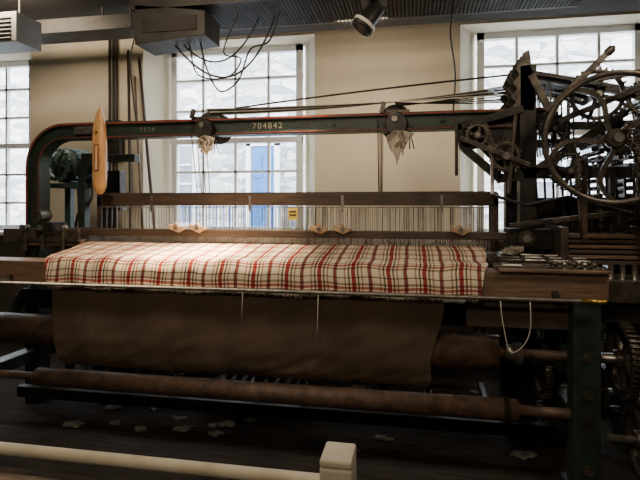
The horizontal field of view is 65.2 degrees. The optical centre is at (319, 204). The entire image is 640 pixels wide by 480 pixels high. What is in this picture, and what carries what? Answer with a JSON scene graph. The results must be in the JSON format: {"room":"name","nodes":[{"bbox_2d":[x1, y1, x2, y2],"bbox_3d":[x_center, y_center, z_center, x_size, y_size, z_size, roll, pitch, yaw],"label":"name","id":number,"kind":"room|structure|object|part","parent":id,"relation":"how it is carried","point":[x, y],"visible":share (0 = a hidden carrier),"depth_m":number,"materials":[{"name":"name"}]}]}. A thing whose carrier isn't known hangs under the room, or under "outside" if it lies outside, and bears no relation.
{"room":"textile factory","nodes":[
{"label":"textile factory","id":0,"kind":"room"},
{"bbox_2d":[0,0,132,19],"bbox_3d":[-1.274,-2.000,1.355,13.000,0.100,9.000,0,0,11],"label":"ceiling","id":1,"kind":"structure","parent":0,"point":[34,9],"depth_m":4.94,"materials":[{"name":"grey paint"}]},
{"bbox_2d":[0,0,40,53],"bbox_3d":[-2.953,-1.680,4.506,0.750,0.540,0.315,0,0,11],"label":"heater unit","id":2,"kind":"object","parent":1,"relation":"attached to","point":[19,33],"visible":1,"depth_m":4.39,"materials":[{"name":"grey metal"}]},
{"bbox_2d":[36,0,639,44],"bbox_3d":[-0.579,-1.780,4.557,7.600,0.340,0.450,0,0,11],"label":"ceiling beam","id":3,"kind":"structure","parent":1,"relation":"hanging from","point":[102,27],"depth_m":4.61,"materials":[{"name":"grey metal"}]},
{"bbox_2d":[130,0,582,30],"bbox_3d":[0.236,-1.709,3.745,3.300,0.482,0.550,0,0,11],"label":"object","id":4,"kind":"structure","parent":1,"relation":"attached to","point":[293,12],"depth_m":3.74,"materials":[{"name":"black metal"}]},
{"bbox_2d":[129,5,455,120],"bbox_3d":[-0.317,-1.100,3.831,2.632,0.904,0.236,0,0,11],"label":"hanging cables","id":5,"kind":"object","parent":4,"relation":"hanging from","point":[272,23],"visible":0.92,"depth_m":3.82,"materials":[{"name":"black rubber"}]},
{"bbox_2d":[135,6,219,55],"bbox_3d":[-1.095,-1.580,3.859,0.560,0.740,0.310,0,0,11],"label":"junction box","id":6,"kind":"object","parent":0,"point":[158,31],"depth_m":3.74,"materials":[{"name":"grey metal"}]},
{"bbox_2d":[0,342,638,479],"bbox_3d":[-1.274,1.587,1.355,13.000,0.127,9.000,0,0,11],"label":"floor","id":7,"kind":"structure","parent":0,"point":[267,442],"depth_m":3.28,"materials":[{"name":"black wood"}]},
{"bbox_2d":[50,147,125,371],"bbox_3d":[-2.061,0.521,4.452,0.676,2.062,0.417,0,0,11],"label":"motor","id":8,"kind":"object","parent":7,"relation":"on","point":[66,164],"visible":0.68,"depth_m":4.37,"materials":[{"name":"teal paint"}]},
{"bbox_2d":[127,50,153,228],"bbox_3d":[-1.937,-0.109,5.457,0.628,3.284,0.177,0,0,36],"label":"poles","id":9,"kind":"object","parent":7,"relation":"on","point":[128,51],"visible":0.41,"depth_m":5.56,"materials":[{"name":"brown wood"}]},
{"bbox_2d":[0,441,355,479],"bbox_3d":[-1.085,1.137,1.740,2.432,0.825,0.226,0,0,11],"label":"rail","id":10,"kind":"object","parent":7,"relation":"on","point":[338,459],"visible":1,"depth_m":1.64,"materials":[{"name":"beige paint"}]},
{"bbox_2d":[0,74,639,479],"bbox_3d":[-0.121,0.347,3.938,4.506,2.406,2.282,0,0,13],"label":"power loom","id":11,"kind":"object","parent":7,"relation":"on","point":[562,300],"depth_m":3.13,"materials":[{"name":"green metal"}]},
{"bbox_3d":[-2.223,0.900,4.114,0.170,1.300,1.680,0,0,10],"label":"frame","id":12,"kind":"part","parent":11,"relation":"part of","materials":[{"name":"green metal"}]},
{"bbox_2d":[92,103,106,193],"bbox_3d":[-1.648,-0.422,3.729,0.100,0.685,0.092,0,0,11],"label":"weaving shuttle","id":13,"kind":"object","parent":11,"relation":"attached to","point":[99,138],"visible":1,"depth_m":3.71,"materials":[{"name":"brown wood"}]},
{"bbox_2d":[198,135,214,155],"bbox_3d":[-0.816,-0.424,3.584,0.128,0.149,0.051,0,0,11],"label":"rag","id":14,"kind":"object","parent":11,"relation":"attached to","point":[205,143],"visible":1,"depth_m":3.58,"materials":[{"name":"beige fabric"}]},
{"bbox_3d":[-0.518,0.784,3.043,2.472,0.528,0.088,0,0,11],"label":"canvas apron","id":15,"kind":"part","parent":11,"relation":"part of","materials":[{"name":"brown fabric"}]},
{"bbox_2d":[45,241,487,302],"bbox_3d":[-0.388,0.409,3.247,2.865,0.271,0.637,0,0,11],"label":"plaid cloth","id":16,"kind":"object","parent":11,"relation":"on","point":[406,269],"visible":0.97,"depth_m":3.03,"materials":[{"name":"fabric"}]},
{"bbox_3d":[-0.473,0.212,3.591,3.960,0.356,0.330,0,0,10],"label":"sley hand rail","id":17,"kind":"part","parent":11,"relation":"part of","materials":[{"name":"brown wood"}]},
{"bbox_2d":[288,208,297,219],"bbox_3d":[-0.199,0.065,3.672,0.070,0.090,0.011,0,0,11],"label":"warning label","id":18,"kind":"object","parent":11,"relation":"attached to","point":[292,212],"visible":1,"depth_m":3.67,"materials":[{"name":"yellow paper"}]},
{"bbox_3d":[-0.499,0.482,2.986,4.030,0.063,0.118,0,0,10],"label":"steel rail","id":19,"kind":"part","parent":11,"relation":"part of","materials":[{"name":"gold metal"}]},
{"bbox_2d":[386,130,413,164],"bbox_3d":[0.534,-0.382,3.332,0.185,0.234,0.056,0,0,11],"label":"rag","id":20,"kind":"object","parent":11,"relation":"attached to","point":[397,140],"visible":1,"depth_m":3.33,"materials":[{"name":"beige fabric"}]},
{"bbox_2d":[502,264,522,265],"bbox_3d":[1.080,0.337,2.808,0.100,0.002,0.065,0,0,11],"label":"paper card","id":21,"kind":"object","parent":11,"relation":"on","point":[502,264],"visible":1,"depth_m":2.80,"materials":[{"name":"white paper"}]},
{"bbox_3d":[1.558,0.900,3.413,0.180,1.300,1.680,0,0,10],"label":"frame","id":22,"kind":"part","parent":11,"relation":"part of","materials":[{"name":"green metal"}]},
{"bbox_3d":[1.961,0.900,3.338,0.120,1.300,1.680,0,0,10],"label":"gear frame","id":23,"kind":"part","parent":11,"relation":"part of","materials":[{"name":"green metal"}]},
{"bbox_2d":[453,45,639,451],"bbox_3d":[1.624,0.271,3.231,1.484,2.559,1.054,0,0,11],"label":"mechanism","id":24,"kind":"object","parent":7,"relation":"on","point":[605,231],"visible":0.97,"depth_m":3.15,"materials":[{"name":"metal"}]},
{"bbox_3d":[1.754,-0.230,2.730,0.200,0.453,0.038,0,0,-7],"label":"drive chain","id":25,"kind":"part","parent":24,"relation":"part of","materials":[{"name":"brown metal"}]},
{"bbox_2d":[0,10,639,352],"bbox_3d":[-0.491,-0.200,5.583,13.000,3.500,0.400,0,0,11],"label":"wall","id":26,"kind":"structure","parent":0,"point":[69,81],"depth_m":5.25,"materials":[{"name":"beige paint"}]},
{"bbox_2d":[0,60,30,234],"bbox_3d":[-4.385,-0.725,6.249,2.060,2.170,0.410,0,0,11],"label":"window","id":27,"kind":"structure","parent":26,"relation":"in","point":[7,65],"depth_m":6.32,"materials":[{"name":"white paint"}]},
{"bbox_2d":[105,40,124,170],"bbox_3d":[-2.349,-0.695,5.655,0.240,2.490,0.125,0,0,11],"label":"conduit","id":28,"kind":"object","parent":26,"relation":"attached to","point":[113,146],"visible":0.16,"depth_m":5.68,"materials":[{"name":"metal"}]},
{"bbox_2d":[170,44,302,229],"bbox_3d":[-1.002,-0.725,5.622,2.040,2.170,0.410,0,0,11],"label":"window","id":29,"kind":"structure","parent":26,"relation":"in","point":[175,144],"depth_m":5.76,"materials":[{"name":"white paint"}]},
{"bbox_2d":[477,23,639,231],"bbox_3d":[2.410,-0.725,4.989,2.040,2.170,0.410,0,0,11],"label":"window","id":30,"kind":"structure","parent":26,"relation":"in","point":[634,29],"depth_m":5.13,"materials":[{"name":"white paint"}]},
{"bbox_2d":[351,0,386,36],"bbox_3d":[0.315,-1.522,3.244,0.224,0.857,0.166,0,0,11],"label":"ceiling spotlight","id":31,"kind":"object","parent":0,"point":[364,23],"depth_m":3.20,"materials":[{"name":"black metal"}]},
{"label":"outside","id":32,"kind":"structure","parent":0,"visible":0},
{"bbox_3d":[-0.608,1.775,13.182,38.000,0.150,14.300,0,0,11],"label":"ground","id":33,"kind":"structure","parent":32,"visible":0},
{"bbox_2d":[183,207,293,226],"bbox_3d":[-1.677,0.760,9.057,3.900,1.880,0.040,0,0,11],"label":"railing","id":34,"kind":"object","parent":33,"relation":"on","point":[183,207],"visible":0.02,"depth_m":8.99,"materials":[{"name":"paint"}]},
{"bbox_2d":[246,143,279,226],"bbox_3d":[-1.164,0.200,10.183,0.700,3.000,0.100,0,0,11],"label":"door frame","id":35,"kind":"structure","parent":33,"relation":"on","point":[276,145],"depth_m":10.13,"materials":[{"name":"blue painted wood"}]},
{"bbox_2d":[252,146,273,226],"bbox_3d":[-1.149,0.250,10.180,0.470,2.900,0.080,0,0,11],"label":"door leaf","id":36,"kind":"structure","parent":35,"relation":"attached to","point":[259,153],"depth_m":10.16,"materials":[{"name":"blue paint"}]},
{"bbox_2d":[0,33,631,229],"bbox_3d":[-1.085,-0.775,10.610,38.000,4.950,0.730,0,0,11],"label":"stone building","id":37,"kind":"structure","parent":33,"relation":"on","point":[573,48],"depth_m":10.46,"materials":[{"name":"white stone"}]}
]}

